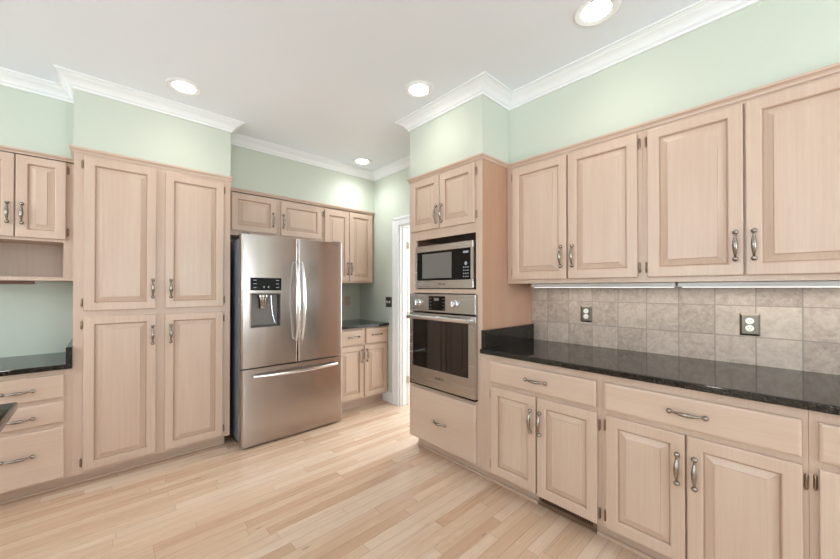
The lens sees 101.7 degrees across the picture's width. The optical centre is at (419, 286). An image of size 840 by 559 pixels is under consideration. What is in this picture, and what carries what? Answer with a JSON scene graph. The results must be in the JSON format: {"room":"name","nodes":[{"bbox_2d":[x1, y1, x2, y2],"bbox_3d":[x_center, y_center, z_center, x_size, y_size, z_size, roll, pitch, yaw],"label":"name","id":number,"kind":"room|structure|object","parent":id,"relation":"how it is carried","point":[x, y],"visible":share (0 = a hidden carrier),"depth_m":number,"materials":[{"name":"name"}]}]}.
{"room":"kitchen","nodes":[
{"label":"kitchen","id":0,"kind":"room"},
{"bbox_2d":[0,85,73,163],"bbox_3d":[-4.380,-1.164,0.956,4.842,0.487,0.330,0,0,-43],"label":"soffit","id":1,"kind":"structure","parent":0,"point":[28,121],"depth_m":2.34,"materials":[{"name":"green paint"}]},
{"bbox_2d":[0,66,73,103],"bbox_3d":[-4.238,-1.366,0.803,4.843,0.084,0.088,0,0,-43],"label":"trim","id":2,"kind":"structure","parent":1,"relation":"attached to","point":[8,78],"depth_m":2.31,"materials":[{"name":"white wood"}]},
{"bbox_2d":[74,89,230,176],"bbox_3d":[-2.163,-1.163,2.818,0.941,0.466,0.595,0,0,-43],"label":"soffit","id":3,"kind":"structure","parent":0,"point":[104,124],"depth_m":2.54,"materials":[{"name":"green paint"}]},
{"bbox_2d":[53,64,244,132],"bbox_3d":[-1.931,-1.355,2.568,1.117,0.084,0.088,0,0,-43],"label":"trim","id":4,"kind":"structure","parent":3,"relation":"attached to","point":[79,81],"depth_m":2.50,"materials":[{"name":"white wood"}]},
{"bbox_2d":[231,124,243,135],"bbox_3d":[-1.643,-1.353,3.014,0.088,0.084,0.353,0,0,-43],"label":"trim","id":5,"kind":"structure","parent":3,"relation":"attached to","point":[238,128],"depth_m":3.00,"materials":[{"name":"white"}]},
{"bbox_2d":[0,239,359,357],"bbox_3d":[-3.565,-0.029,1.992,7.455,2.743,0.100,0,0,-43],"label":"wall","id":6,"kind":"structure","parent":0,"point":[37,318],"depth_m":2.58,"materials":[{"name":"green paint"}]},
{"bbox_2d":[0,145,73,281],"bbox_3d":[-2.785,-0.478,2.379,0.562,0.879,0.387,0,0,-43],"label":"upper cabinet","id":7,"kind":"object","parent":6,"relation":"attached to","point":[37,194],"visible":1,"depth_m":2.38,"materials":[{"name":"brown wood"}]},
{"bbox_2d":[0,280,34,283],"bbox_3d":[-2.801,-0.026,2.287,0.298,0.024,0.040,0,0,-43],"label":"valance","id":8,"kind":"object","parent":7,"relation":"attached to","point":[1,281],"visible":0.79,"depth_m":2.32,"materials":[{"name":"brown wood"}]},
{"bbox_2d":[230,187,323,240],"bbox_3d":[-1.524,-0.692,3.541,0.980,0.437,0.387,0,0,-43],"label":"upper cabinet","id":9,"kind":"object","parent":6,"relation":"attached to","point":[252,214],"visible":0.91,"depth_m":3.40,"materials":[{"name":"brown wood"}]},
{"bbox_2d":[345,296,349,305],"bbox_3d":[-0.923,0.186,4.351,0.080,0.117,0.006,0,0,-43],"label":"light switch","id":10,"kind":"object","parent":6,"relation":"attached to","point":[347,298],"visible":1,"depth_m":4.35,"materials":[{"name":"beige plastic"}]},
{"bbox_2d":[323,204,374,283],"bbox_3d":[-0.910,-0.472,4.106,0.688,0.870,0.387,0,0,-43],"label":"upper cabinet","id":11,"kind":"object","parent":6,"relation":"attached to","point":[354,231],"visible":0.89,"depth_m":4.00,"materials":[{"name":"brown wood"}]},
{"bbox_2d":[230,145,373,214],"bbox_3d":[-1.292,-1.146,3.800,1.670,0.487,0.330,0,0,-43],"label":"soffit","id":12,"kind":"structure","parent":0,"point":[253,170],"depth_m":3.58,"materials":[{"name":"green paint"}]},
{"bbox_2d":[231,133,373,180],"bbox_3d":[-1.150,-1.349,3.647,1.671,0.084,0.088,0,0,-43],"label":"trim","id":13,"kind":"structure","parent":12,"relation":"attached to","point":[240,140],"depth_m":3.54,"materials":[{"name":"white"}]},
{"bbox_2d":[0,400,645,558],"bbox_3d":[-0.177,1.372,0.257,10.300,0.080,7.230,0,0,-43],"label":"floor","id":14,"kind":"structure","parent":0,"point":[359,485],"depth_m":2.07,"materials":[{"name":"brown wood"}]},
{"bbox_2d":[0,402,17,432],"bbox_3d":[-1.670,0.875,0.345,1.517,0.914,1.078,0,0,-43],"label":"kitchen island","id":15,"kind":"object","parent":14,"relation":"on","point":[7,410],"visible":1,"depth_m":1.16,"materials":[{"name":"stone"}]},
{"bbox_2d":[0,367,72,504],"bbox_3d":[-2.657,0.943,2.308,0.462,0.801,0.652,0,0,-43],"label":"base cabinet","id":16,"kind":"object","parent":14,"relation":"on","point":[36,442],"visible":0.9,"depth_m":2.15,"materials":[{"name":"brown wood"}]},
{"bbox_2d":[0,338,72,375],"bbox_3d":[-3.082,0.468,1.936,1.593,0.141,0.629,0,0,-43],"label":"countertop","id":17,"kind":"structure","parent":16,"relation":"on","point":[15,365],"depth_m":2.24,"materials":[{"name":"stone"}]},
{"bbox_2d":[69,145,233,484],"bbox_3d":[-2.142,0.209,2.787,0.983,2.276,0.652,0,0,-43],"label":"pantry cabinet","id":18,"kind":"object","parent":14,"relation":"on","point":[151,373],"visible":1,"depth_m":2.52,"materials":[{"name":"brown wood"}]},
{"bbox_2d":[230,232,341,448],"bbox_3d":[-1.341,0.453,3.344,0.924,1.794,0.840,0,0,-43],"label":"refrigerator","id":19,"kind":"object","parent":14,"relation":"on","point":[286,293],"visible":0.99,"depth_m":3.03,"materials":[{"name":"grey metal"}]},
{"bbox_2d":[341,326,387,410],"bbox_3d":[-0.821,0.907,3.999,0.698,0.894,0.652,0,0,-43],"label":"base cabinet","id":20,"kind":"object","parent":14,"relation":"on","point":[364,350],"visible":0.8,"depth_m":3.81,"materials":[{"name":"brown wood"}]},
{"bbox_2d":[342,319,388,329],"bbox_3d":[-0.835,0.443,4.003,0.710,0.032,0.634,0,0,-43],"label":"countertop","id":21,"kind":"structure","parent":20,"relation":"on","point":[356,323],"depth_m":3.91,"materials":[{"name":"stone"}]},
{"bbox_2d":[406,152,530,478],"bbox_3d":[0.389,0.221,2.819,0.711,2.252,0.800,0,0,-43],"label":"tall cabinet","id":22,"kind":"object","parent":14,"relation":"on","point":[465,199],"visible":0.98,"depth_m":2.50,"materials":[{"name":"brown wood"}]},
{"bbox_2d":[406,294,477,401],"bbox_3d":[0.327,0.430,2.764,0.610,0.735,0.689,0,0,-43],"label":"wall oven","id":23,"kind":"object","parent":22,"relation":"in","point":[443,339],"visible":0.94,"depth_m":2.55,"materials":[{"name":"silver metal"}]},
{"bbox_2d":[415,240,475,288],"bbox_3d":[0.341,-0.148,2.759,0.482,0.344,0.601,0,0,-43],"label":"microwave","id":24,"kind":"object","parent":22,"relation":"in","point":[447,265],"visible":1,"depth_m":2.56,"materials":[{"name":"silver metal"}]},
{"bbox_2d":[483,354,607,533],"bbox_3d":[0.903,0.899,2.254,0.709,0.888,0.764,0,0,-43],"label":"base cabinet","id":25,"kind":"object","parent":14,"relation":"on","point":[542,423],"visible":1,"depth_m":1.99,"materials":[{"name":"brown wood"}]},
{"bbox_2d":[488,477,538,503],"bbox_3d":[0.604,1.334,2.244,0.014,0.018,0.370,0,0,-43],"label":"baseboard","id":26,"kind":"structure","parent":25,"relation":"attached to","point":[489,478],"depth_m":2.23,"materials":[{"name":"brown wood"}]},
{"bbox_2d":[539,497,596,531],"bbox_3d":[0.847,1.292,1.981,0.012,0.088,0.334,0,0,-43],"label":"register","id":27,"kind":"object","parent":25,"relation":"attached to","point":[574,517],"visible":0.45,"depth_m":1.97,"materials":[{"name":"brown metal"}]},
{"bbox_2d":[597,530,656,558],"bbox_3d":[1.464,1.329,1.310,0.014,0.018,1.476,0,0,-43],"label":"baseboard","id":28,"kind":"structure","parent":14,"relation":"on","point":[639,552],"depth_m":1.75,"materials":[{"name":"brown wood"}]},
{"bbox_2d":[602,375,808,558],"bbox_3d":[1.402,0.896,1.713,0.709,0.888,0.707,0,0,-43],"label":"base cabinet","id":29,"kind":"object","parent":14,"relation":"on","point":[688,474],"visible":1,"depth_m":1.46,"materials":[{"name":"brown wood"}]},
{"bbox_2d":[808,410,839,558],"bbox_3d":[1.886,0.893,1.188,0.709,0.888,0.719,0,0,-43],"label":"base cabinet","id":30,"kind":"object","parent":14,"relation":"on","point":[823,428],"visible":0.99,"depth_m":1.22,"materials":[{"name":"brown wood"}]},
{"bbox_2d":[480,324,839,415],"bbox_3d":[1.401,0.373,1.735,0.684,0.156,2.207,0,0,-43],"label":"countertop","id":31,"kind":"structure","parent":30,"relation":"on","point":[812,391],"depth_m":1.70,"materials":[{"name":"stone"}]},
{"bbox_2d":[0,0,698,170],"bbox_3d":[-0.177,-1.451,0.274,10.300,0.080,7.230,0,0,-43],"label":"ceiling","id":32,"kind":"structure","parent":0,"point":[328,79],"depth_m":2.02,"materials":[{"name":"white paint"}]},
{"bbox_2d":[165,78,201,95],"bbox_3d":[-1.656,-1.394,2.400,0.214,0.007,0.214,0,0,-43],"label":"recessed light","id":33,"kind":"object","parent":32,"relation":"in","point":[182,86],"visible":1,"depth_m":2.39,"materials":[{"name":"white"}]},
{"bbox_2d":[353,158,371,164],"bbox_3d":[-0.641,-1.386,3.804,0.214,0.007,0.214,0,0,-43],"label":"recessed light","id":34,"kind":"object","parent":32,"relation":"in","point":[360,161],"visible":1,"depth_m":3.79,"materials":[{"name":"white"}]},
{"bbox_2d":[404,80,433,97],"bbox_3d":[-0.007,-1.394,2.431,0.214,0.007,0.214,0,0,-43],"label":"recessed light","id":35,"kind":"object","parent":32,"relation":"in","point":[415,89],"visible":1,"depth_m":2.42,"materials":[{"name":"white"}]},
{"bbox_2d":[573,0,620,26],"bbox_3d":[0.895,-1.398,1.738,0.214,0.007,0.214,0,0,-43],"label":"recessed light","id":36,"kind":"object","parent":32,"relation":"in","point":[588,13],"visible":1,"depth_m":1.74,"materials":[{"name":"white"}]},
{"bbox_2d":[360,167,409,392],"bbox_3d":[-0.191,-0.018,3.916,0.115,2.743,1.640,0,0,-43],"label":"wall","id":37,"kind":"structure","parent":0,"point":[391,192],"depth_m":4.09,"materials":[{"name":"green paint"}]},
{"bbox_2d":[382,391,391,402],"bbox_3d":[-0.377,1.297,4.012,0.016,0.115,0.196,0,0,-43],"label":"baseboard","id":38,"kind":"structure","parent":37,"relation":"attached to","point":[387,396],"depth_m":4.00,"materials":[{"name":"white wood"}]},
{"bbox_2d":[386,297,391,306],"bbox_3d":[-0.372,0.186,4.014,0.015,0.117,0.115,0,0,-43],"label":"light switch","id":39,"kind":"object","parent":37,"relation":"attached to","point":[388,299],"visible":1,"depth_m":4.01,"materials":[{"name":"grey metal"}]},
{"bbox_2d":[373,155,409,180],"bbox_3d":[-0.154,-1.348,3.734,0.088,0.084,1.310,0,0,-43],"label":"trim","id":40,"kind":"structure","parent":37,"relation":"attached to","point":[403,163],"depth_m":3.91,"materials":[{"name":"white"}]},
{"bbox_2d":[392,214,409,405],"bbox_3d":[-0.008,0.285,3.613,0.024,2.134,0.898,0,0,-43],"label":"trim","id":41,"kind":"structure","parent":37,"relation":"attached to","point":[396,222],"depth_m":3.90,"materials":[{"name":"white wood"}]},
{"bbox_2d":[399,223,409,405],"bbox_3d":[0.081,0.330,3.626,0.125,2.045,0.796,0,0,-43],"label":"door","id":42,"kind":"structure","parent":37,"relation":"attached to","point":[403,229],"depth_m":3.88,"materials":[{"name":"white wood"}]},
{"bbox_2d":[407,228,409,402],"bbox_3d":[0.153,0.337,4.175,0.785,2.013,0.051,0,0,-43],"label":"door","id":43,"kind":"structure","parent":37,"relation":"in","point":[408,243],"depth_m":3.94,"materials":[{"name":"white wood"}]},
{"bbox_2d":[410,95,508,177],"bbox_3d":[0.413,-1.147,2.850,0.660,0.497,0.758,0,0,-43],"label":"soffit","id":44,"kind":"structure","parent":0,"point":[479,125],"depth_m":2.52,"materials":[{"name":"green paint"}]},
{"bbox_2d":[395,71,484,131],"bbox_3d":[0.138,-1.355,2.598,0.088,0.084,0.934,0,0,-43],"label":"trim","id":45,"kind":"structure","parent":44,"relation":"attached to","point":[471,89],"depth_m":2.54,"materials":[{"name":"white wood"}]},
{"bbox_2d":[482,72,512,110],"bbox_3d":[0.545,-1.356,2.398,0.416,0.084,0.088,0,0,-43],"label":"trim","id":46,"kind":"structure","parent":44,"relation":"attached to","point":[494,90],"depth_m":2.39,"materials":[{"name":"white wood"}]},
{"bbox_2d":[509,0,839,163],"bbox_3d":[2.360,-1.159,0.979,0.332,0.496,4.632,0,0,-43],"label":"soffit","id":47,"kind":"structure","parent":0,"point":[764,42],"depth_m":1.78,"materials":[{"name":"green paint"}]},
{"bbox_2d":[509,0,761,110],"bbox_3d":[2.205,-1.366,0.838,0.088,0.084,4.632,0,0,-43],"label":"trim","id":48,"kind":"structure","parent":47,"relation":"attached to","point":[701,13],"depth_m":1.93,"materials":[{"name":"white wood"}]},
{"bbox_3d":[2.262,-0.033,1.397,0.100,2.743,5.390,0,0,-43],"label":"wall","id":49,"kind":"structure","parent":0,"visible":0},
{"bbox_2d":[507,123,650,283],"bbox_3d":[1.056,-0.461,2.329,0.414,0.883,0.872,0,0,-43],"label":"upper cabinet","id":50,"kind":"object","parent":49,"relation":"attached to","point":[575,211],"visible":0.99,"depth_m":2.15,"materials":[{"name":"brown wood"}]},
{"bbox_2d":[531,282,677,287],"bbox_3d":[1.177,-0.005,2.294,0.090,0.029,0.890,0,0,-43],"label":"light","id":51,"kind":"object","parent":50,"relation":"attached to","point":[672,284],"visible":0.88,"depth_m":2.19,"materials":[{"name":"white metal"}]},
{"bbox_2d":[534,287,673,287],"bbox_3d":[1.177,0.008,2.294,0.070,0.004,0.850,0,0,-43],"label":"diffuser","id":52,"kind":"object","parent":51,"relation":"attached to","point":[534,287],"depth_m":2.22,"materials":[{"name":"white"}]},
{"bbox_2d":[531,287,839,374],"bbox_3d":[1.657,0.216,1.971,0.010,0.474,2.207,0,0,-43],"label":"tile backsplash","id":53,"kind":"structure","parent":49,"relation":"attached to","point":[800,326],"depth_m":1.97,"materials":[{"name":"tile"}]},
{"bbox_2d":[581,305,591,321],"bbox_3d":[1.194,0.198,2.458,0.010,0.117,0.080,0,0,-43],"label":"wall outlet","id":54,"kind":"object","parent":53,"relation":"attached to","point":[586,311],"visible":1,"depth_m":2.45,"materials":[{"name":"grey metal"}]},
{"bbox_2d":[740,313,759,335],"bbox_3d":[1.769,0.206,1.835,0.010,0.117,0.080,0,0,-43],"label":"wall outlet","id":55,"kind":"object","parent":53,"relation":"attached to","point":[749,323],"visible":1,"depth_m":1.83,"materials":[{"name":"grey metal"}]},
{"bbox_2d":[745,318,753,323],"bbox_3d":[1.766,0.187,1.833,0.002,0.034,0.034,0,0,-43],"label":"receptacle","id":56,"kind":"object","parent":55,"relation":"attached to","point":[747,320],"depth_m":1.83,"materials":[{"name":"white plastic"}]},
{"bbox_2d":[745,325,753,331],"bbox_3d":[1.766,0.226,1.832,0.002,0.034,0.034,0,0,-43],"label":"receptacle","id":57,"kind":"object","parent":55,"relation":"attached to","point":[748,328],"depth_m":1.83,"materials":[{"name":"white plastic"}]},
{"bbox_2d":[641,62,839,282],"bbox_3d":[1.632,-0.465,1.704,0.414,0.883,0.827,0,0,-43],"label":"upper cabinet","id":58,"kind":"object","parent":49,"relation":"attached to","point":[744,186],"visible":1,"depth_m":1.58,"materials":[{"name":"brown wood"}]},
{"bbox_2d":[678,281,839,287],"bbox_3d":[1.721,-0.008,1.703,0.090,0.029,0.697,0,0,-43],"label":"light","id":59,"kind":"object","parent":58,"relation":"attached to","point":[770,283],"visible":1,"depth_m":1.69,"materials":[{"name":"white metal"}]},
{"bbox_2d":[682,287,753,287],"bbox_3d":[1.721,0.004,1.703,0.070,0.004,0.657,0,0,-43],"label":"diffuser","id":60,"kind":"object","parent":59,"relation":"attached to","point":[682,287],"depth_m":1.81,"materials":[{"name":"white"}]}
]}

